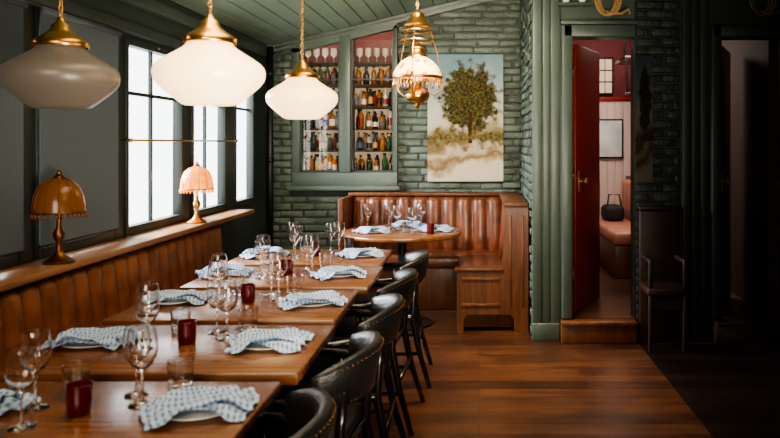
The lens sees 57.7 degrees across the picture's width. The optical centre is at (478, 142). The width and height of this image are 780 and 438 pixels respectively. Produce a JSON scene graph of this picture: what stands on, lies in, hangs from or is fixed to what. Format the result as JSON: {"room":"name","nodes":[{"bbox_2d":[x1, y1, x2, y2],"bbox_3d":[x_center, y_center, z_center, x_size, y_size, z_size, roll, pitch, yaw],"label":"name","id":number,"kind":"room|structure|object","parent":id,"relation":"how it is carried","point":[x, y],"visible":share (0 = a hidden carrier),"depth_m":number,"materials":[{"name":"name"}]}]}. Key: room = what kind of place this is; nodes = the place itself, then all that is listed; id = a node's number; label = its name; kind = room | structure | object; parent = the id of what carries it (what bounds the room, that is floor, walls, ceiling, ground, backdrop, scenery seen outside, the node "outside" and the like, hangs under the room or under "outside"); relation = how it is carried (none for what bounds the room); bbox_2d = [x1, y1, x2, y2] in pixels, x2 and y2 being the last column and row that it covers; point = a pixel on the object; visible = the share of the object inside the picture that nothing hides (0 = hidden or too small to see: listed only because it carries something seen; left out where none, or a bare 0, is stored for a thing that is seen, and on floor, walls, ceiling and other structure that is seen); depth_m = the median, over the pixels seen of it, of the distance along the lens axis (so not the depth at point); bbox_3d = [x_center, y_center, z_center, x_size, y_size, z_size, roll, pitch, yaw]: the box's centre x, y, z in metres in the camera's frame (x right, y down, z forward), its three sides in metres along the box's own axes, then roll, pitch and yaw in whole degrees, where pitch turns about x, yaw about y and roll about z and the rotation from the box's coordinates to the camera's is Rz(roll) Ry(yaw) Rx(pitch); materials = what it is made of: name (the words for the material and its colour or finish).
{"room":"restaurant","nodes":[
{"label":"restaurant","id":0,"kind":"room"},
{"bbox_2d":[20,0,267,263],"bbox_3d":[-2.030,0.270,2.750,0.060,2.380,7.900,0,0,0],"label":"wall","id":1,"kind":"structure","parent":0,"point":[238,235],"depth_m":4.57,"materials":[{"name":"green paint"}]},
{"bbox_2d":[0,253,21,269],"bbox_3d":[-2.022,-0.041,2.675,0.067,1.138,0.750,0,0,0],"label":"window","id":2,"kind":"structure","parent":1,"relation":"in","point":[13,260],"depth_m":2.97,"materials":[{"name":"black paint"}]},
{"bbox_2d":[0,0,28,257],"bbox_3d":[-1.971,-0.068,2.675,0.030,1.088,0.730,0,0,0],"label":"roller blind","id":3,"kind":"object","parent":1,"relation":"attached to","point":[11,11],"visible":1,"depth_m":2.96,"materials":[{"name":"grey fabric"}]},
{"bbox_2d":[35,8,116,259],"bbox_3d":[-2.022,-0.041,3.500,0.067,1.138,0.700,0,0,0],"label":"window","id":4,"kind":"structure","parent":1,"relation":"in","point":[40,253],"depth_m":3.17,"materials":[{"name":"black paint"}]},
{"bbox_2d":[39,7,121,247],"bbox_3d":[-1.971,-0.068,3.500,0.030,1.088,0.680,0,0,0],"label":"roller blind","id":5,"kind":"object","parent":4,"relation":"attached to","point":[80,144],"visible":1,"depth_m":3.54,"materials":[{"name":"grey fabric"}]},
{"bbox_2d":[0,209,253,292],"bbox_3d":[-1.920,0.547,2.910,0.240,0.035,5.420,0,0,0],"label":"window sill","id":6,"kind":"structure","parent":1,"relation":"attached to","point":[30,272],"depth_m":3.51,"materials":[{"name":"brown wood"}]},
{"bbox_2d":[30,170,86,264],"bbox_3d":[-1.859,0.324,3.100,0.219,0.410,0.219,0,0,0],"label":"table lamp","id":7,"kind":"object","parent":6,"relation":"on","point":[59,195],"visible":1,"depth_m":3.05,"materials":[{"name":"orange glass"}]},
{"bbox_2d":[179,161,213,223],"bbox_3d":[-1.874,0.324,4.650,0.219,0.410,0.219,0,0,0],"label":"table lamp","id":8,"kind":"object","parent":6,"relation":"on","point":[197,178],"visible":1,"depth_m":4.59,"materials":[{"name":"gold metal"}]},
{"bbox_2d":[21,0,273,77],"bbox_3d":[-1.975,-0.745,2.735,0.050,0.250,7.870,0,0,0],"label":"trim","id":9,"kind":"structure","parent":1,"relation":"attached to","point":[70,8],"depth_m":4.11,"materials":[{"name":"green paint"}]},
{"bbox_2d":[125,35,183,235],"bbox_3d":[-2.022,-0.041,4.335,0.067,1.138,0.770,0,0,0],"label":"window","id":10,"kind":"structure","parent":1,"relation":"in","point":[177,216],"depth_m":4.33,"materials":[{"name":"black paint"}]},
{"bbox_2d":[121,138,237,142],"bbox_3d":[-1.963,-0.015,4.750,0.074,0.028,1.727,0,0,0],"label":"curtain rod","id":11,"kind":"object","parent":1,"relation":"attached to","point":[130,140],"visible":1,"depth_m":4.51,"materials":[{"name":"gold metal"}]},
{"bbox_2d":[191,105,226,218],"bbox_3d":[-2.022,-0.041,5.190,0.067,1.138,0.660,0,0,0],"label":"window","id":12,"kind":"structure","parent":1,"relation":"in","point":[221,205],"depth_m":5.49,"materials":[{"name":"black paint"}]},
{"bbox_2d":[234,93,253,207],"bbox_3d":[-2.022,-0.040,5.960,0.067,1.140,0.480,0,0,0],"label":"window","id":13,"kind":"structure","parent":1,"relation":"in","point":[249,109],"depth_m":6.17,"materials":[{"name":"black paint"}]},
{"bbox_2d":[266,47,273,246],"bbox_3d":[-1.940,0.285,6.500,0.076,2.350,0.076,0,0,0],"label":"drain pipe","id":14,"kind":"object","parent":1,"relation":"attached to","point":[269,159],"visible":0.72,"depth_m":6.47,"materials":[{"name":"black metal"}]},
{"bbox_2d":[169,0,457,45],"bbox_3d":[0.588,-1.593,2.750,5.408,1.353,8.100,0,0,0],"label":"ceiling","id":15,"kind":"structure","parent":0,"point":[267,22],"depth_m":5.84,"materials":[{"name":"green wood"}]},
{"bbox_2d":[0,0,120,109],"bbox_3d":[-1.520,-0.573,2.545,0.388,0.896,0.388,0,0,0],"label":"pendant lamp","id":16,"kind":"object","parent":15,"relation":"hanging from","point":[59,72],"visible":1,"depth_m":2.44,"materials":[{"name":"grey glass"}]},
{"bbox_2d":[151,0,265,105],"bbox_3d":[-0.978,-0.645,2.545,0.388,1.013,0.388,0,0,0],"label":"pendant lamp","id":17,"kind":"object","parent":15,"relation":"hanging from","point":[208,70],"visible":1,"depth_m":2.43,"materials":[{"name":"white glass"}]},
{"bbox_2d":[265,0,337,119],"bbox_3d":[-0.975,-0.642,3.860,0.388,1.020,0.388,0,0,0],"label":"pendant lamp","id":18,"kind":"object","parent":15,"relation":"hanging from","point":[301,96],"visible":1,"depth_m":3.75,"materials":[{"name":"white glass"}]},
{"bbox_2d":[392,0,443,108],"bbox_3d":[-0.435,-0.763,4.988,0.370,1.035,0.383,0,0,0],"label":"lamp","id":19,"kind":"object","parent":15,"relation":"hanging from","point":[417,68],"visible":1,"depth_m":4.93,"materials":[{"name":"gold glass"}]},
{"bbox_2d":[273,0,521,249],"bbox_3d":[-0.750,-0.030,6.737,2.500,2.980,0.127,0,0,0],"label":"wall","id":20,"kind":"structure","parent":0,"point":[492,27],"depth_m":6.69,"materials":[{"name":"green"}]},
{"bbox_2d":[287,23,400,190],"bbox_3d":[-1.278,-0.347,6.665,1.065,1.594,0.150,0,0,0],"label":"window","id":21,"kind":"structure","parent":20,"relation":"in","point":[345,178],"depth_m":6.64,"materials":[{"name":"green paint"}]},
{"bbox_2d":[304,31,392,169],"bbox_3d":[-1.278,-0.415,6.975,1.065,1.750,0.350,0,0,0],"label":"shelving","id":22,"kind":"object","parent":20,"relation":"attached to","point":[383,40],"visible":0.02,"depth_m":7.12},
{"bbox_2d":[304,65,337,169],"label":"liquor bottles","id":23,"kind":"object","parent":22,"relation":"in","point":[319,142],"depth_m":6.85,"materials":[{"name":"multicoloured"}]},
{"bbox_2d":[305,48,391,61],"bbox_3d":[-1.265,-0.861,6.920,0.914,0.150,0.064,0,0,0],"label":"stemware","id":24,"kind":"object","parent":22,"relation":"in","point":[385,52],"visible":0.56,"depth_m":6.90,"materials":[{"name":"white"}]},
{"bbox_2d":[354,66,391,169],"label":"liquor bottles","id":25,"kind":"object","parent":22,"relation":"in","point":[365,141],"depth_m":6.85,"materials":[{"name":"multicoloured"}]},
{"bbox_2d":[268,0,493,52],"bbox_3d":[-0.810,-1.166,6.652,2.380,0.642,0.053,0,0,0],"label":"trim","id":26,"kind":"structure","parent":20,"relation":"attached to","point":[459,4],"depth_m":6.65,"materials":[{"name":"green paint"}]},
{"bbox_2d":[428,55,502,180],"bbox_3d":[-0.129,-0.238,6.662,0.718,1.204,0.033,0,0,0],"label":"landscape painting","id":27,"kind":"object","parent":20,"relation":"attached to","point":[465,119],"visible":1,"depth_m":6.64,"materials":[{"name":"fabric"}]},
{"bbox_2d":[354,310,715,437],"bbox_3d":[0.600,1.510,2.750,5.400,0.100,8.100,0,0,0],"label":"floor","id":28,"kind":"structure","parent":0,"point":[486,382],"depth_m":4.11,"materials":[{"name":"brown wood"}]},
{"bbox_2d":[0,226,222,371],"bbox_3d":[-1.705,1.020,2.810,0.550,0.881,4.420,0,0,0],"label":"banquette","id":29,"kind":"object","parent":28,"relation":"on","point":[86,296],"visible":0.38,"depth_m":3.34,"materials":[{"name":"brown leather"}]},
{"bbox_2d":[0,382,280,437],"bbox_3d":[-1.055,1.085,1.800,0.930,0.750,0.575,0,0,0],"label":"dining table","id":30,"kind":"object","parent":28,"relation":"on","point":[110,416],"visible":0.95,"depth_m":1.80,"materials":[{"name":"brown wood"}]},
{"bbox_2d":[4,345,39,432],"bbox_3d":[-1.141,0.611,1.748,0.077,0.198,0.077,0,0,0],"label":"wine glass","id":31,"kind":"object","parent":30,"relation":"on","point":[22,363],"visible":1,"depth_m":1.73,"materials":[{"name":"clear glass"}]},
{"bbox_2d":[18,327,52,412],"bbox_3d":[-1.190,0.606,1.877,0.081,0.208,0.081,0,0,0],"label":"wine glass","id":32,"kind":"object","parent":30,"relation":"on","point":[40,337],"visible":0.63,"depth_m":1.86,"materials":[{"name":"clear glass"}]},
{"bbox_2d":[62,360,91,395],"bbox_3d":[-1.138,0.667,1.981,0.074,0.085,0.074,0,0,0],"label":"water tumbler","id":33,"kind":"object","parent":30,"relation":"on","point":[75,370],"visible":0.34,"depth_m":1.96,"materials":[{"name":"clear glass"}]},
{"bbox_2d":[64,379,93,416],"bbox_3d":[-1.049,0.670,1.837,0.068,0.078,0.068,0,0,0],"label":"candle holder","id":34,"kind":"object","parent":30,"relation":"on","point":[78,393],"visible":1,"depth_m":1.81,"materials":[{"name":"red glass"}]},
{"bbox_2d":[122,324,148,398],"bbox_3d":[-0.966,0.614,1.974,0.074,0.191,0.074,0,0,0],"label":"wine glass","id":35,"kind":"object","parent":30,"relation":"on","point":[133,394],"visible":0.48,"depth_m":1.96,"materials":[{"name":"clear glass"}]},
{"bbox_2d":[125,325,158,408],"bbox_3d":[-0.914,0.606,1.899,0.081,0.208,0.081,0,0,0],"label":"wine glass","id":36,"kind":"object","parent":30,"relation":"on","point":[142,347],"visible":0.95,"depth_m":1.87,"materials":[{"name":"clear glass"}]},
{"bbox_2d":[167,356,194,390],"bbox_3d":[-0.860,0.667,2.019,0.074,0.085,0.074,0,0,0],"label":"water tumbler","id":37,"kind":"object","parent":30,"relation":"on","point":[180,369],"visible":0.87,"depth_m":1.99,"materials":[{"name":"clear glass"}]},
{"bbox_2d":[170,410,218,420],"bbox_3d":[-0.740,0.702,1.854,0.204,0.016,0.204,0,0,0],"label":"dinner plate","id":38,"kind":"object","parent":30,"relation":"on","point":[197,414],"visible":0.34,"depth_m":1.79,"materials":[{"name":"white ceramic"}]},
{"bbox_2d":[138,385,258,430],"bbox_3d":[-0.739,0.684,1.852,0.308,0.044,0.238,0,0,-17],"label":"folded napkin","id":39,"kind":"object","parent":38,"relation":"on","point":[232,403],"visible":1,"depth_m":1.83,"materials":[{"name":"fabric"}]},
{"bbox_3d":[-1.354,0.702,1.825,0.204,0.016,0.204,0,0,0],"label":"dinner plate","id":40,"kind":"object","parent":30,"relation":"on","visible":0},
{"bbox_2d":[0,389,41,414],"bbox_3d":[-1.354,0.684,1.824,0.302,0.044,0.240,0,0,2],"label":"folded napkin","id":41,"kind":"object","parent":40,"relation":"on","point":[9,399],"visible":0.93,"depth_m":1.87,"materials":[{"name":"fabric"}]},
{"bbox_2d":[0,325,334,385],"bbox_3d":[-1.025,1.085,2.445,0.930,0.750,0.575,0,0,0],"label":"dining table","id":42,"kind":"object","parent":28,"relation":"on","point":[211,363],"visible":0.56,"depth_m":2.30,"materials":[{"name":"brown wood"}]},
{"bbox_2d":[61,343,100,347],"bbox_3d":[-1.362,0.702,2.474,0.204,0.016,0.204,0,0,0],"label":"dinner plate","id":43,"kind":"object","parent":42,"relation":"on","point":[79,345],"visible":0.24,"depth_m":2.41,"materials":[{"name":"white ceramic"}]},
{"bbox_2d":[52,326,126,349],"bbox_3d":[-1.362,0.684,2.474,0.302,0.044,0.232,0,0,5],"label":"folded napkin","id":44,"kind":"object","parent":43,"relation":"on","point":[110,338],"visible":0.92,"depth_m":2.43,"materials":[{"name":"fabric"}]},
{"bbox_2d":[135,291,159,324],"bbox_3d":[-1.133,0.611,2.390,0.077,0.198,0.077,0,0,0],"label":"wine glass","id":45,"kind":"object","parent":42,"relation":"on","point":[147,307],"visible":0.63,"depth_m":2.36,"materials":[{"name":"white"}]},
{"bbox_2d":[135,281,159,301],"bbox_3d":[-1.189,0.606,2.509,0.081,0.208,0.081,0,0,0],"label":"wine glass","id":46,"kind":"object","parent":42,"relation":"on","point":[148,285],"visible":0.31,"depth_m":2.49,"materials":[{"name":"white"}]},
{"bbox_2d":[170,307,190,333],"bbox_3d":[-1.123,0.667,2.636,0.074,0.085,0.074,0,0,0],"label":"water tumbler","id":47,"kind":"object","parent":42,"relation":"on","point":[177,313],"visible":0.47,"depth_m":2.61,"materials":[{"name":"clear glass"}]},
{"bbox_2d":[177,319,196,344],"bbox_3d":[-1.036,0.670,2.484,0.068,0.078,0.068,0,0,0],"label":"candle holder","id":48,"kind":"object","parent":42,"relation":"on","point":[186,328],"visible":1,"depth_m":2.46,"materials":[{"name":"red glass"}]},
{"bbox_2d":[206,279,225,333],"bbox_3d":[-0.985,0.614,2.629,0.074,0.191,0.074,0,0,0],"label":"wine glass","id":49,"kind":"object","parent":42,"relation":"on","point":[211,288],"visible":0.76,"depth_m":2.60,"materials":[{"name":"white"}]},
{"bbox_2d":[215,279,238,340],"bbox_3d":[-0.915,0.606,2.541,0.081,0.208,0.081,0,0,0],"label":"wine glass","id":50,"kind":"object","parent":42,"relation":"on","point":[226,295],"visible":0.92,"depth_m":2.52,"materials":[{"name":"white"}]},
{"bbox_2d":[238,305,257,331],"bbox_3d":[-0.875,0.667,2.654,0.074,0.085,0.074,0,0,0],"label":"water tumbler","id":51,"kind":"object","parent":42,"relation":"on","point":[247,315],"visible":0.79,"depth_m":2.63,"materials":[{"name":"clear glass"}]},
{"bbox_2d":[244,345,271,349],"bbox_3d":[-0.739,0.702,2.454,0.204,0.016,0.204,0,0,0],"label":"dinner plate","id":52,"kind":"object","parent":42,"relation":"on","point":[250,347],"visible":0.22,"depth_m":2.39,"materials":[{"name":"white ceramic"}]},
{"bbox_2d":[224,327,314,353],"bbox_3d":[-0.738,0.684,2.453,0.302,0.044,0.240,0,0,-7],"label":"folded napkin","id":53,"kind":"object","parent":52,"relation":"on","point":[286,340],"visible":1,"depth_m":2.41,"materials":[{"name":"fabric"}]},
{"bbox_2d":[102,290,357,326],"bbox_3d":[-1.045,1.085,3.090,0.930,0.750,0.575,0,0,0],"label":"dining table","id":54,"kind":"object","parent":28,"relation":"on","point":[269,312],"visible":0.44,"depth_m":2.92,"materials":[{"name":"brown wood"}]},
{"bbox_2d":[159,300,188,304],"bbox_3d":[-1.361,0.702,3.117,0.204,0.016,0.204,0,0,0],"label":"dinner plate","id":55,"kind":"object","parent":54,"relation":"on","point":[170,302],"visible":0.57,"depth_m":3.08,"materials":[{"name":"white ceramic"}]},
{"bbox_2d":[159,289,206,304],"bbox_3d":[-1.359,0.684,3.115,0.308,0.044,0.238,0,0,-26],"label":"folded napkin","id":56,"kind":"object","parent":55,"relation":"on","point":[195,297],"visible":0.75,"depth_m":3.10,"materials":[{"name":"fabric"}]},
{"bbox_2d":[207,260,225,307],"bbox_3d":[-1.138,0.611,3.039,0.077,0.198,0.077,0,0,0],"label":"wine glass","id":57,"kind":"object","parent":54,"relation":"on","point":[216,268],"visible":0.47,"depth_m":3.01,"materials":[{"name":"white"}]},
{"bbox_2d":[240,283,255,302],"bbox_3d":[-1.031,0.670,3.123,0.068,0.078,0.068,0,0,0],"label":"candle holder","id":58,"kind":"object","parent":54,"relation":"on","point":[247,290],"visible":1,"depth_m":3.10,"materials":[{"name":"red glass"}]},
{"bbox_2d":[263,253,276,296],"bbox_3d":[-0.969,0.614,3.263,0.074,0.191,0.074,0,0,0],"label":"wine glass","id":59,"kind":"object","parent":54,"relation":"on","point":[266,260],"visible":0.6,"depth_m":3.24,"materials":[{"name":"white"}]},
{"bbox_2d":[269,252,287,300],"bbox_3d":[-0.910,0.606,3.175,0.081,0.208,0.081,0,0,0],"label":"wine glass","id":60,"kind":"object","parent":54,"relation":"on","point":[278,265],"visible":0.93,"depth_m":3.15,"materials":[{"name":"white"}]},
{"bbox_2d":[286,274,302,293],"bbox_3d":[-0.869,0.667,3.300,0.074,0.085,0.074,0,0,0],"label":"water tumbler","id":61,"kind":"object","parent":54,"relation":"on","point":[294,281],"visible":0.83,"depth_m":3.27,"materials":[{"name":"clear glass"}]},
{"bbox_2d":[300,302,330,306],"bbox_3d":[-0.730,0.702,3.081,0.204,0.016,0.204,0,0,0],"label":"dinner plate","id":62,"kind":"object","parent":54,"relation":"on","point":[316,304],"visible":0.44,"depth_m":3.03,"materials":[{"name":"white ceramic"}]},
{"bbox_2d":[277,290,347,309],"bbox_3d":[-0.732,0.684,3.088,0.302,0.044,0.232,0,0,-18],"label":"folded napkin","id":63,"kind":"object","parent":62,"relation":"on","point":[292,300],"visible":1,"depth_m":3.04,"materials":[{"name":"fabric"}]},
{"bbox_2d":[179,267,382,294],"bbox_3d":[-1.015,1.085,3.735,0.930,0.750,0.575,0,0,0],"label":"dining table","id":64,"kind":"object","parent":28,"relation":"on","point":[363,285],"visible":0.2,"depth_m":3.56,"materials":[{"name":"brown wood"}]},
{"bbox_2d":[253,240,268,278],"bbox_3d":[-1.145,0.611,3.675,0.077,0.198,0.077,0,0,0],"label":"wine glass","id":65,"kind":"object","parent":64,"relation":"on","point":[260,246],"visible":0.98,"depth_m":3.65,"materials":[{"name":"white"}]},
{"bbox_2d":[304,234,318,273],"bbox_3d":[-0.913,0.606,3.823,0.081,0.208,0.081,0,0,0],"label":"wine glass","id":66,"kind":"object","parent":64,"relation":"on","point":[311,244],"visible":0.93,"depth_m":3.80,"materials":[{"name":"white"}]},
{"bbox_2d":[319,252,331,268],"bbox_3d":[-0.868,0.667,3.958,0.074,0.085,0.074,0,0,0],"label":"water tumbler","id":67,"kind":"object","parent":64,"relation":"on","point":[325,259],"visible":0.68,"depth_m":3.93,"materials":[{"name":"clear glass"}]},
{"bbox_2d":[331,274,353,277],"bbox_3d":[-0.745,0.702,3.735,0.204,0.016,0.204,0,0,0],"label":"dinner plate","id":68,"kind":"object","parent":64,"relation":"on","point":[334,275],"visible":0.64,"depth_m":3.70,"materials":[{"name":"white ceramic"}]},
{"bbox_2d":[309,265,366,280],"bbox_3d":[-0.743,0.684,3.733,0.308,0.044,0.238,0,0,-23],"label":"folded napkin","id":69,"kind":"object","parent":68,"relation":"on","point":[324,273],"visible":1,"depth_m":3.69,"materials":[{"name":"fabric"}]},
{"bbox_3d":[-1.369,0.702,3.768,0.204,0.016,0.204,0,0,0],"label":"dinner plate","id":70,"kind":"object","parent":64,"relation":"on","visible":0},
{"bbox_2d":[195,264,253,277],"bbox_3d":[-1.369,0.684,3.767,0.302,0.044,0.240,0,0,-20],"label":"folded napkin","id":71,"kind":"object","parent":70,"relation":"on","point":[239,269],"visible":0.57,"depth_m":3.74,"materials":[{"name":"fabric"}]},
{"bbox_2d":[258,388,335,437],"bbox_3d":[-0.650,1.074,1.802,0.575,0.779,0.571,0,0,-3],"label":"armchair","id":72,"kind":"object","parent":28,"relation":"on","point":[307,412],"visible":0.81,"depth_m":1.96,"materials":[{"name":"black leather"}]},
{"bbox_2d":[228,250,391,266],"bbox_3d":[-1.045,1.085,4.380,0.930,0.750,0.575,0,0,0],"label":"dining table","id":73,"kind":"object","parent":28,"relation":"on","point":[371,261],"visible":0.13,"depth_m":4.23,"materials":[{"name":"brown wood"}]},
{"bbox_2d":[289,225,301,258],"bbox_3d":[-1.132,0.611,4.313,0.077,0.198,0.077,0,0,0],"label":"wine glass","id":74,"kind":"object","parent":73,"relation":"on","point":[295,234],"visible":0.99,"depth_m":4.29,"materials":[{"name":"white"}]},
{"bbox_2d":[332,221,344,254],"bbox_3d":[-0.895,0.606,4.470,0.081,0.208,0.081,0,0,0],"label":"wine glass","id":75,"kind":"object","parent":73,"relation":"on","point":[338,230],"visible":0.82,"depth_m":4.44,"materials":[{"name":"white"}]},
{"bbox_2d":[357,255,371,257],"bbox_3d":[-0.736,0.702,4.390,0.204,0.016,0.204,0,0,0],"label":"dinner plate","id":76,"kind":"object","parent":73,"relation":"on","point":[358,256],"visible":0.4,"depth_m":4.33,"materials":[{"name":"white ceramic"}]},
{"bbox_2d":[334,247,386,258],"bbox_3d":[-0.735,0.684,4.389,0.302,0.044,0.240,0,0,-26],"label":"folded napkin","id":77,"kind":"object","parent":76,"relation":"on","point":[351,253],"visible":1,"depth_m":4.34,"materials":[{"name":"fabric"}]},
{"bbox_3d":[-1.348,0.702,4.399,0.204,0.016,0.204,0,0,0],"label":"dinner plate","id":78,"kind":"object","parent":73,"relation":"on","visible":0},
{"bbox_2d":[239,246,288,258],"bbox_3d":[-1.351,0.684,4.405,0.302,0.044,0.232,0,0,-29],"label":"folded napkin","id":79,"kind":"object","parent":78,"relation":"on","point":[248,253],"visible":0.58,"depth_m":4.36,"materials":[{"name":"fabric"}]},
{"bbox_2d":[246,330,383,437],"bbox_3d":[-0.610,1.074,2.443,0.575,0.779,0.571,0,0,4],"label":"armchair","id":80,"kind":"object","parent":28,"relation":"on","point":[347,381],"visible":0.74,"depth_m":2.34,"materials":[{"name":"black leather"}]},
{"bbox_2d":[278,293,406,437],"bbox_3d":[-0.600,1.074,3.071,0.575,0.779,0.571,0,0,-2],"label":"armchair","id":81,"kind":"object","parent":28,"relation":"on","point":[384,315],"visible":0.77,"depth_m":2.96,"materials":[{"name":"black leather"}]},
{"bbox_2d":[330,268,424,435],"bbox_3d":[-0.600,1.074,3.734,0.575,0.779,0.571,0,0,3],"label":"armchair","id":82,"kind":"object","parent":28,"relation":"on","point":[403,282],"visible":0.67,"depth_m":3.62,"materials":[{"name":"black leather"}]},
{"bbox_2d":[345,250,432,388],"bbox_3d":[-0.580,1.074,4.381,0.575,0.779,0.571,0,0,-3],"label":"armchair","id":83,"kind":"object","parent":28,"relation":"on","point":[418,260],"visible":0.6,"depth_m":4.25,"materials":[{"name":"black leather"}]},
{"bbox_2d":[343,224,461,330],"bbox_3d":[-0.620,1.085,5.660,0.960,0.750,0.960,0,0,0],"label":"round table","id":84,"kind":"object","parent":28,"relation":"on","point":[402,239],"visible":0.55,"depth_m":5.43,"materials":[{"name":"brown wood"}]},
{"bbox_2d":[407,207,417,234],"bbox_3d":[-0.520,0.606,5.460,0.081,0.208,0.081,0,0,0],"label":"wine glass","id":85,"kind":"object","parent":84,"relation":"on","point":[412,214],"visible":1,"depth_m":5.43,"materials":[{"name":"white"}]},
{"bbox_3d":[-0.840,0.702,5.540,0.204,0.016,0.204,0,0,0],"label":"dinner plate","id":86,"kind":"object","parent":84,"relation":"on","visible":0},
{"bbox_2d":[352,226,391,233],"bbox_3d":[-0.840,0.684,5.539,0.302,0.044,0.240,0,0,-23],"label":"folded napkin","id":87,"kind":"object","parent":86,"relation":"on","point":[363,229],"visible":1,"depth_m":5.49,"materials":[{"name":"fabric"}]},
{"bbox_2d":[338,192,527,332],"bbox_3d":[-0.420,0.960,6.020,1.600,1.000,1.300,0,0,0],"label":"bench","id":88,"kind":"object","parent":28,"relation":"on","point":[481,273],"visible":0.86,"depth_m":6.13,"materials":[{"name":"brown wood"}]},
{"bbox_2d":[560,319,637,343],"bbox_3d":[0.875,1.380,5.129,0.550,0.160,0.118,0,0,0],"label":"step","id":89,"kind":"structure","parent":28,"relation":"on","point":[572,331],"depth_m":5.09,"materials":[{"name":"brown wood"}]},
{"bbox_2d":[636,205,688,351],"bbox_3d":[1.315,0.960,5.008,0.310,1.000,0.315,0,0,0],"label":"wooden armchair","id":90,"kind":"object","parent":28,"relation":"on","point":[660,288],"visible":1,"depth_m":5.10,"materials":[{"name":"brown wood"}]},
{"bbox_2d":[639,344,779,437],"bbox_3d":[2.180,1.457,2.783,2.040,0.006,4.565,0,0,0],"label":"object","id":91,"kind":"structure","parent":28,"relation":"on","point":[733,390],"depth_m":4.25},
{"bbox_2d":[711,319,779,343],"bbox_3d":[2.070,1.380,5.129,0.700,0.160,0.118,0,0,0],"label":"step","id":92,"kind":"structure","parent":28,"relation":"on","point":[723,331],"depth_m":5.09,"materials":[{"name":"brown wood"}]},
{"bbox_2d":[573,40,630,216],"bbox_3d":[1.810,0.005,8.230,2.780,2.590,0.140,0,0,0],"label":"wall","id":93,"kind":"structure","parent":0,"point":[613,171],"depth_m":8.19,"materials":[{"name":"red paint"}]},
{"bbox_2d":[600,57,612,94],"bbox_3d":[1.460,-0.780,8.133,0.200,0.440,0.045,0,0,0],"label":"window","id":94,"kind":"structure","parent":93,"relation":"in","point":[606,63],"depth_m":8.11,"materials":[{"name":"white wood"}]},
{"bbox_2d":[600,119,622,157],"bbox_3d":[1.530,-0.050,8.159,0.300,0.460,0.042,0,0,0],"label":"framed print","id":95,"kind":"object","parent":93,"relation":"attached to","point":[611,130],"visible":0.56,"depth_m":8.14,"materials":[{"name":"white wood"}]},
{"bbox_2d":[519,0,779,339],"bbox_3d":[1.792,-0.354,5.931,2.818,3.628,1.538,0,0,0],"label":"wall","id":96,"kind":"structure","parent":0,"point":[658,33],"depth_m":5.19,"materials":[{"name":"green paint"}]},
{"bbox_2d":[558,0,590,5],"bbox_3d":[0.700,-1.067,5.152,0.240,0.115,0.063,0,0,0],"label":"insulators","id":97,"kind":"object","parent":96,"relation":"attached to","point":[565,2],"visible":1,"depth_m":5.12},
{"bbox_2d":[532,0,638,340],"bbox_3d":[0.780,0.012,5.157,0.780,2.896,0.075,0,0,0],"label":"door frame","id":98,"kind":"structure","parent":96,"relation":"attached to","point":[542,329],"depth_m":5.16,"materials":[{"name":"green paint"}]},
{"bbox_2d":[573,44,599,312],"bbox_3d":[0.857,0.270,5.613,0.172,2.050,0.629,0,0,27],"label":"door","id":99,"kind":"structure","parent":96,"relation":"attached to","point":[586,62],"depth_m":5.54,"materials":[{"name":"paint"}]},
{"bbox_2d":[594,0,630,16],"bbox_3d":[0.974,-1.040,5.130,0.274,0.240,0.111,0,0,0],"label":"rope coil","id":100,"kind":"object","parent":96,"relation":"attached to","point":[617,4],"visible":1,"depth_m":5.09,"materials":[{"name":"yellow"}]},
{"bbox_2d":[635,56,652,181],"bbox_3d":[1.215,-0.175,5.154,0.120,0.930,0.029,0,0,0],"label":"canvas","id":101,"kind":"object","parent":96,"relation":"attached to","point":[643,64],"visible":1,"depth_m":5.14},
{"bbox_2d":[722,46,730,308],"bbox_3d":[1.957,0.270,5.613,0.172,2.050,0.629,0,0,27],"label":"door","id":102,"kind":"structure","parent":96,"relation":"attached to","point":[726,56],"depth_m":5.65,"materials":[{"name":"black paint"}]},
{"bbox_2d":[682,0,779,338],"bbox_3d":[1.960,0.005,5.168,0.920,2.890,0.055,0,0,0],"label":"door frame","id":103,"kind":"structure","parent":96,"relation":"attached to","point":[717,32],"depth_m":5.17,"materials":[{"name":"black paint"}]},
{"bbox_2d":[749,0,779,16],"bbox_3d":[2.104,-1.040,5.130,0.274,0.240,0.111,0,0,0],"label":"rope coil","id":104,"kind":"object","parent":96,"relation":"attached to","point":[769,10],"visible":1,"depth_m":5.09,"materials":[{"name":"brown fabric"}]},
{"bbox_2d":[572,264,779,318],"bbox_3d":[1.850,1.380,6.745,2.700,0.160,3.110,0,0,0],"label":"floor","id":105,"kind":"structure","parent":0,"point":[614,301],"depth_m":5.57,"materials":[{"name":"brown wood"}]},
{"bbox_2d":[600,176,630,278],"bbox_3d":[1.515,0.840,7.400,0.470,0.920,1.440,0,0,0],"label":"upholstered bench","id":106,"kind":"object","parent":105,"relation":"on","point":[615,236],"visible":0.37,"depth_m":6.92,"materials":[{"name":"brown leather"}]},
{"bbox_2d":[601,194,624,220],"bbox_3d":[1.470,0.701,7.700,0.220,0.295,0.300,0,0,0],"label":"handbag","id":107,"kind":"object","parent":106,"relation":"on","point":[609,212],"visible":1,"depth_m":7.56,"materials":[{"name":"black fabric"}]},
{"bbox_2d":[722,40,778,313],"bbox_3d":[2.240,0.005,6.760,0.080,2.590,2.880,0,0,0],"label":"wall","id":108,"kind":"structure","parent":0,"point":[754,63],"depth_m":5.57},
{"bbox_3d":[1.810,-1.340,6.855,2.780,0.100,3.090,0,0,0],"label":"ceiling","id":109,"kind":"structure","parent":0,"visible":0},
{"bbox_2d":[615,40,630,95],"bbox_3d":[1.800,-0.890,7.450,0.600,0.800,0.500,0,0,0],"label":"rack","id":110,"kind":"object","parent":109,"relation":"hanging from","point":[625,60],"visible":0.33,"depth_m":7.22,"materials":[{"name":"black metal"}]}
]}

